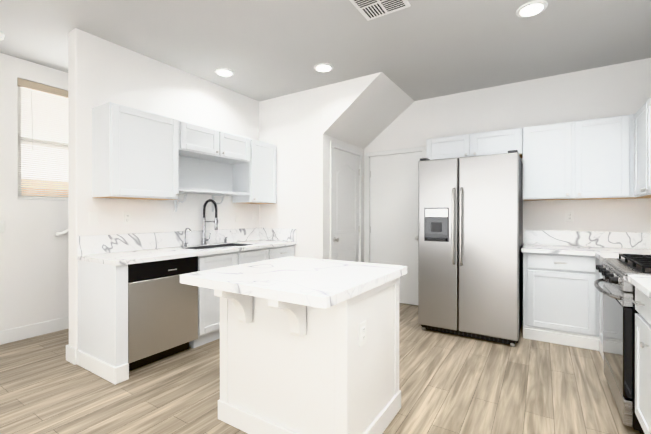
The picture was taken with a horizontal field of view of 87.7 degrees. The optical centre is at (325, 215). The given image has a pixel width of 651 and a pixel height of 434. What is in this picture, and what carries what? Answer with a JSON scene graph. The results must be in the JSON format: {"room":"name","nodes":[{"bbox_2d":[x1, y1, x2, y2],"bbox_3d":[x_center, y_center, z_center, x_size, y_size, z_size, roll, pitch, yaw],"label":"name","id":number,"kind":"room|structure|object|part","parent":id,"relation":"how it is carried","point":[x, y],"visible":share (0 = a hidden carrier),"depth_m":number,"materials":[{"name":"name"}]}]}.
{"room":"kitchen","nodes":[
{"label":"kitchen","id":0,"kind":"room"},
{"bbox_2d":[0,53,68,330],"bbox_3d":[-3.241,-0.160,3.115,0.120,2.780,7.540,0,0,33],"label":"wall","id":1,"kind":"structure","parent":0,"point":[34,269],"depth_m":3.39,"materials":[{"name":"paint"}]},
{"bbox_2d":[0,316,68,344],"bbox_3d":[-3.184,1.165,3.081,0.014,0.130,7.300,0,0,33],"label":"baseboard","id":2,"kind":"structure","parent":1,"relation":"attached to","point":[27,331],"depth_m":3.43,"materials":[{"name":"white wood"}]},
{"bbox_2d":[17,86,67,235],"bbox_3d":[-2.449,-0.572,4.246,0.196,1.581,2.161,0,0,33],"label":"window","id":3,"kind":"structure","parent":1,"relation":"in","point":[21,169],"depth_m":3.49,"materials":[{"name":"white plastic"}]},
{"bbox_2d":[17,78,67,199],"bbox_3d":[-2.794,-0.767,3.748,0.050,1.184,0.942,0,0,33],"label":"window blinds","id":4,"kind":"object","parent":3,"relation":"attached to","point":[44,96],"visible":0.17,"depth_m":3.52,"materials":[{"name":"white plastic"}]},
{"bbox_3d":[-2.325,-0.361,4.345,0.094,1.159,1.862,0,0,33],"label":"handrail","id":5,"kind":"part","parent":3,"relation":"part of","materials":[{"name":"white"}]},
{"bbox_2d":[68,28,258,349],"bbox_3d":[-1.514,-0.161,3.803,0.150,2.780,2.280,0,0,33],"label":"wall","id":6,"kind":"structure","parent":0,"point":[101,71],"depth_m":3.20,"materials":[{"name":"paint"}]},
{"bbox_2d":[66,344,76,361],"bbox_3d":[-1.619,1.164,3.793,0.014,0.130,2.174,0,0,33],"label":"baseboard","id":7,"kind":"structure","parent":6,"relation":"attached to","point":[71,353],"depth_m":2.83,"materials":[{"name":"white wood"}]},
{"bbox_2d":[123,212,130,224],"bbox_3d":[-1.839,0.025,3.145,0.010,0.116,0.072,0,0,33],"label":"electrical outlet","id":8,"kind":"object","parent":6,"relation":"attached to","point":[126,217],"visible":1,"depth_m":3.14,"materials":[{"name":"white plastic"}]},
{"bbox_2d":[92,102,183,201],"bbox_3d":[-1.697,-0.537,3.076,0.320,0.765,0.618,0,0,33],"label":"upper cabinet","id":9,"kind":"object","parent":6,"relation":"attached to","point":[140,154],"depth_m":2.90,"materials":[{"name":"white wood"}]},
{"bbox_2d":[77,228,260,254],"bbox_3d":[-1.472,0.249,3.707,0.020,0.160,2.154,0,0,33],"label":"backsplash","id":10,"kind":"structure","parent":6,"relation":"attached to","point":[93,244],"depth_m":3.30,"materials":[{"name":"white stone"}]},
{"bbox_2d":[184,121,251,165],"bbox_3d":[-1.277,-0.779,3.732,0.320,0.285,0.938,0,0,33],"label":"upper cabinet","id":11,"kind":"object","parent":6,"relation":"attached to","point":[205,144],"depth_m":3.66,"materials":[{"name":"white wood"}]},
{"bbox_2d":[232,139,275,203],"bbox_3d":[-0.896,-0.540,4.330,0.320,0.765,0.474,0,0,33],"label":"upper cabinet","id":12,"kind":"object","parent":6,"relation":"attached to","point":[254,182],"depth_m":4.18,"materials":[{"name":"white wood"}]},
{"bbox_2d":[259,86,327,258],"bbox_3d":[-0.435,-0.162,4.396,1.031,2.780,0.120,0,0,33],"label":"wall","id":13,"kind":"structure","parent":0,"point":[291,127],"depth_m":4.25,"materials":[{"name":"paint"}]},
{"bbox_2d":[261,228,296,242],"bbox_3d":[-0.628,0.248,4.434,0.620,0.160,0.020,0,0,33],"label":"backsplash","id":14,"kind":"structure","parent":13,"relation":"attached to","point":[266,233],"depth_m":4.40,"materials":[{"name":"white stone"}]},
{"bbox_2d":[0,303,639,433],"bbox_3d":[-0.919,1.263,1.634,5.990,0.060,7.900,0,0,33],"label":"floor","id":15,"kind":"structure","parent":0,"point":[452,384],"depth_m":2.37,"materials":[{"name":"brown wood"}]},
{"bbox_2d":[89,255,208,380],"bbox_3d":[-1.563,0.798,3.023,0.605,0.865,0.692,0,0,33],"label":"base cabinet","id":16,"kind":"object","parent":15,"relation":"on","point":[140,304],"depth_m":2.69,"materials":[{"name":"white wood"}]},
{"bbox_2d":[128,256,197,370],"bbox_3d":[-1.573,0.799,2.988,0.586,0.862,0.622,0,0,33],"label":"dishwasher","id":17,"kind":"object","parent":16,"relation":"in","point":[163,310],"depth_m":2.79,"materials":[{"name":"silver metal"}]},
{"bbox_2d":[77,239,292,266],"bbox_3d":[-1.211,0.347,3.541,0.640,0.035,2.154,0,0,33],"label":"countertop","id":18,"kind":"structure","parent":16,"relation":"on","point":[155,254],"depth_m":3.03,"materials":[{"name":"white stone"}]},
{"bbox_2d":[181,228,192,246],"bbox_3d":[-1.447,0.229,3.575,0.109,0.201,0.045,0,0,33],"label":"faucet","id":19,"kind":"object","parent":18,"relation":"on","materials":[{"name":"silver metal"}]},
{"bbox_2d":[201,199,216,242],"bbox_3d":[-1.266,0.074,3.759,0.244,0.510,0.098,0,0,33],"label":"faucet","id":20,"kind":"object","parent":18,"relation":"on","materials":[{"name":"metal"}]},
{"bbox_2d":[197,243,248,250],"bbox_3d":[-1.147,0.445,3.659,0.418,0.219,0.738,0,0,33],"label":"sink","id":21,"kind":"object","parent":18,"relation":"in","point":[210,244],"depth_m":3.94,"materials":[{"name":"metal"}]},
{"bbox_2d":[209,251,244,341],"bbox_3d":[-1.264,0.797,3.491,0.605,0.865,0.545,0,0,33],"label":"base cabinet","id":22,"kind":"object","parent":15,"relation":"on","point":[234,258],"depth_m":3.29,"materials":[{"name":"white wood"}]},
{"bbox_2d":[245,247,276,263],"bbox_3d":[-1.030,0.797,3.857,0.605,0.865,0.613,0,0,33],"label":"base cabinet","id":23,"kind":"object","parent":15,"relation":"on","point":[266,253],"depth_m":3.80,"materials":[{"name":"white wood"}]},
{"bbox_2d":[277,243,296,257],"bbox_3d":[-0.791,0.796,4.231,0.605,0.865,0.539,0,0,33],"label":"base cabinet","id":24,"kind":"object","parent":15,"relation":"on","point":[282,252],"depth_m":4.14,"materials":[{"name":"white wood"}]},
{"bbox_2d":[180,256,406,433],"bbox_3d":[-0.143,0.782,2.060,0.980,0.900,1.005,0,0,33],"label":"kitchen island","id":25,"kind":"object","parent":15,"relation":"on","point":[309,345],"visible":1,"depth_m":1.80,"materials":[{"name":"white wood"}]},
{"bbox_2d":[359,321,365,346],"bbox_3d":[0.192,0.603,1.730,0.010,0.116,0.072,0,0,33],"label":"outlet","id":26,"kind":"object","parent":25,"relation":"attached to","point":[362,324],"depth_m":1.72,"materials":[{"name":"white plastic"}]},
{"bbox_2d":[418,150,522,346],"bbox_3d":[1.614,0.309,3.736,0.935,1.840,0.988,0,0,33],"label":"fridge","id":27,"kind":"object","parent":15,"relation":"on","point":[470,246],"visible":1,"depth_m":3.35,"materials":[{"name":"grey metal"}]},
{"bbox_2d":[521,230,650,360],"bbox_3d":[2.471,0.700,3.064,1.213,1.060,1.233,0,0,33],"label":"base cabinet","id":28,"kind":"object","parent":15,"relation":"on","point":[562,300],"visible":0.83,"depth_m":3.26,"materials":[{"name":"white wood"}]},
{"bbox_2d":[521,230,650,260],"bbox_3d":[2.472,0.268,3.064,1.213,0.195,1.231,0,0,33],"label":"countertop","id":29,"kind":"structure","parent":28,"relation":"on","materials":[{"name":"stone"}]},
{"bbox_2d":[594,254,650,433],"bbox_3d":[2.129,0.756,2.096,0.727,0.952,0.762,0,0,33],"label":"range","id":30,"kind":"object","parent":15,"relation":"on","point":[618,292],"visible":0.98,"depth_m":2.02,"materials":[{"name":"silver metal"}]},
{"bbox_2d":[627,275,650,433],"bbox_3d":[1.654,0.704,1.251,0.638,1.060,1.167,0,0,33],"label":"base cabinet","id":31,"kind":"object","parent":15,"relation":"on","point":[642,285],"visible":1,"depth_m":1.74,"materials":[{"name":"white painted wood"},{"name":"brushed nickel"}]},
{"bbox_2d":[627,275,650,297],"bbox_3d":[1.655,0.271,1.250,0.635,0.195,1.167,0,0,33],"label":"countertop","id":32,"kind":"structure","parent":31,"relation":"on","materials":[{"name":"stone"}]},
{"bbox_2d":[0,0,650,101],"bbox_3d":[-0.919,-1.577,1.629,5.990,0.060,7.900,0,0,33],"label":"ceiling","id":33,"kind":"structure","parent":0,"point":[416,50],"depth_m":2.97,"materials":[{"name":"paint"}]},
{"bbox_2d":[214,68,233,76],"bbox_3d":[-1.092,-1.544,3.662,0.206,0.013,0.206,0,0,33],"label":"recessed light","id":34,"kind":"object","parent":33,"relation":"in","point":[225,72],"visible":0.94,"depth_m":3.64,"materials":[{"name":"white plastic"}]},
{"bbox_2d":[314,63,332,71],"bbox_3d":[-0.020,-1.544,3.547,0.206,0.013,0.206,0,0,33],"label":"recessed light","id":35,"kind":"object","parent":33,"relation":"in","point":[323,67],"visible":1,"depth_m":3.52,"materials":[{"name":"white plastic"}]},
{"bbox_2d":[323,72,413,148],"bbox_3d":[0.589,-1.267,4.332,0.759,0.570,1.119,0,0,33],"label":"ceiling soffit","id":36,"kind":"structure","parent":33,"relation":"attached to","point":[363,112],"depth_m":4.07,"materials":[{"name":"paint"}]},
{"bbox_2d":[349,0,410,20],"bbox_3d":[0.387,-1.541,2.438,0.350,0.015,0.350,0,0,33],"label":"ceiling vent","id":37,"kind":"object","parent":33,"relation":"in","point":[368,10],"visible":1,"depth_m":2.49,"materials":[{"name":"white metal"}]},
{"bbox_2d":[516,0,547,17],"bbox_3d":[1.542,-1.542,2.537,0.206,0.013,0.206,0,0,33],"label":"recessed light","id":38,"kind":"object","parent":33,"relation":"in","point":[531,8],"visible":0.96,"depth_m":2.52,"materials":[{"name":"white plastic"}]},
{"bbox_2d":[328,136,363,261],"bbox_3d":[0.250,-0.163,4.622,0.120,2.780,1.000,0,0,33],"label":"wall","id":39,"kind":"structure","parent":0,"point":[338,141],"depth_m":4.47,"materials":[{"name":"paint"}]},
{"bbox_2d":[333,148,358,261],"bbox_3d":[0.293,0.180,4.572,0.109,2.078,0.752,0,0,33],"label":"door","id":40,"kind":"structure","parent":39,"relation":"in","point":[345,206],"depth_m":4.57,"materials":[{"name":"white wood"}]},
{"bbox_2d":[330,141,361,261],"bbox_3d":[0.246,0.153,4.602,0.136,2.148,0.876,0,0,33],"label":"door frame","id":41,"kind":"structure","parent":39,"relation":"attached to","point":[344,148],"depth_m":4.46,"materials":[{"name":"white wood"}]},
{"bbox_2d":[364,58,650,321],"bbox_3d":[1.078,-0.163,4.758,5.630,2.780,0.120,0,0,33],"label":"wall","id":42,"kind":"structure","parent":0,"point":[620,89],"depth_m":3.78,"materials":[{"name":"paint"}]},
{"bbox_2d":[370,152,421,304],"bbox_3d":[0.970,0.180,4.747,0.773,2.078,0.106,0,0,33],"label":"pantry door","id":43,"kind":"structure","parent":42,"relation":"in","point":[394,209],"depth_m":4.74,"materials":[{"name":"white painted wood"}]},
{"bbox_2d":[366,146,425,262],"bbox_3d":[1.002,0.153,4.798,0.896,2.148,0.136,0,0,33],"label":"door frame","id":44,"kind":"structure","parent":42,"relation":"attached to","point":[398,151],"depth_m":4.96,"materials":[{"name":"white wood"}]},
{"bbox_2d":[426,128,521,159],"bbox_3d":[1.764,-0.809,4.055,1.030,0.285,0.321,0,0,33],"label":"upper cabinet","id":45,"kind":"object","parent":42,"relation":"attached to","point":[499,141],"depth_m":3.89,"materials":[{"name":"white wood"}]},
{"bbox_2d":[566,211,573,221],"bbox_3d":[2.649,0.009,3.678,0.072,0.116,0.010,0,0,33],"label":"electrical outlet","id":46,"kind":"object","parent":42,"relation":"attached to","point":[569,216],"visible":1,"depth_m":3.67,"materials":[{"name":"white plastic"}]},
{"bbox_2d":[522,116,629,200],"bbox_3d":[2.567,-0.561,3.543,0.868,0.780,0.321,0,0,33],"label":"upper cabinet","id":47,"kind":"object","parent":42,"relation":"attached to","point":[604,158],"depth_m":3.42,"materials":[{"name":"white wood"}]},
{"bbox_2d":[634,97,650,196],"bbox_3d":[2.761,-0.559,2.687,0.320,0.780,0.911,0,0,33],"label":"upper cabinet","id":48,"kind":"object","parent":42,"relation":"attached to","point":[642,118],"depth_m":2.90,"materials":[{"name":"white wood"}]},
{"label":"outside","id":49,"kind":"structure","parent":0,"visible":0},
{"bbox_2d":[21,87,67,196],"bbox_3d":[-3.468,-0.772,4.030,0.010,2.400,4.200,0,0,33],"label":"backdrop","id":50,"kind":"structure","parent":49,"point":[44,155],"depth_m":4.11,"materials":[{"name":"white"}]}
]}

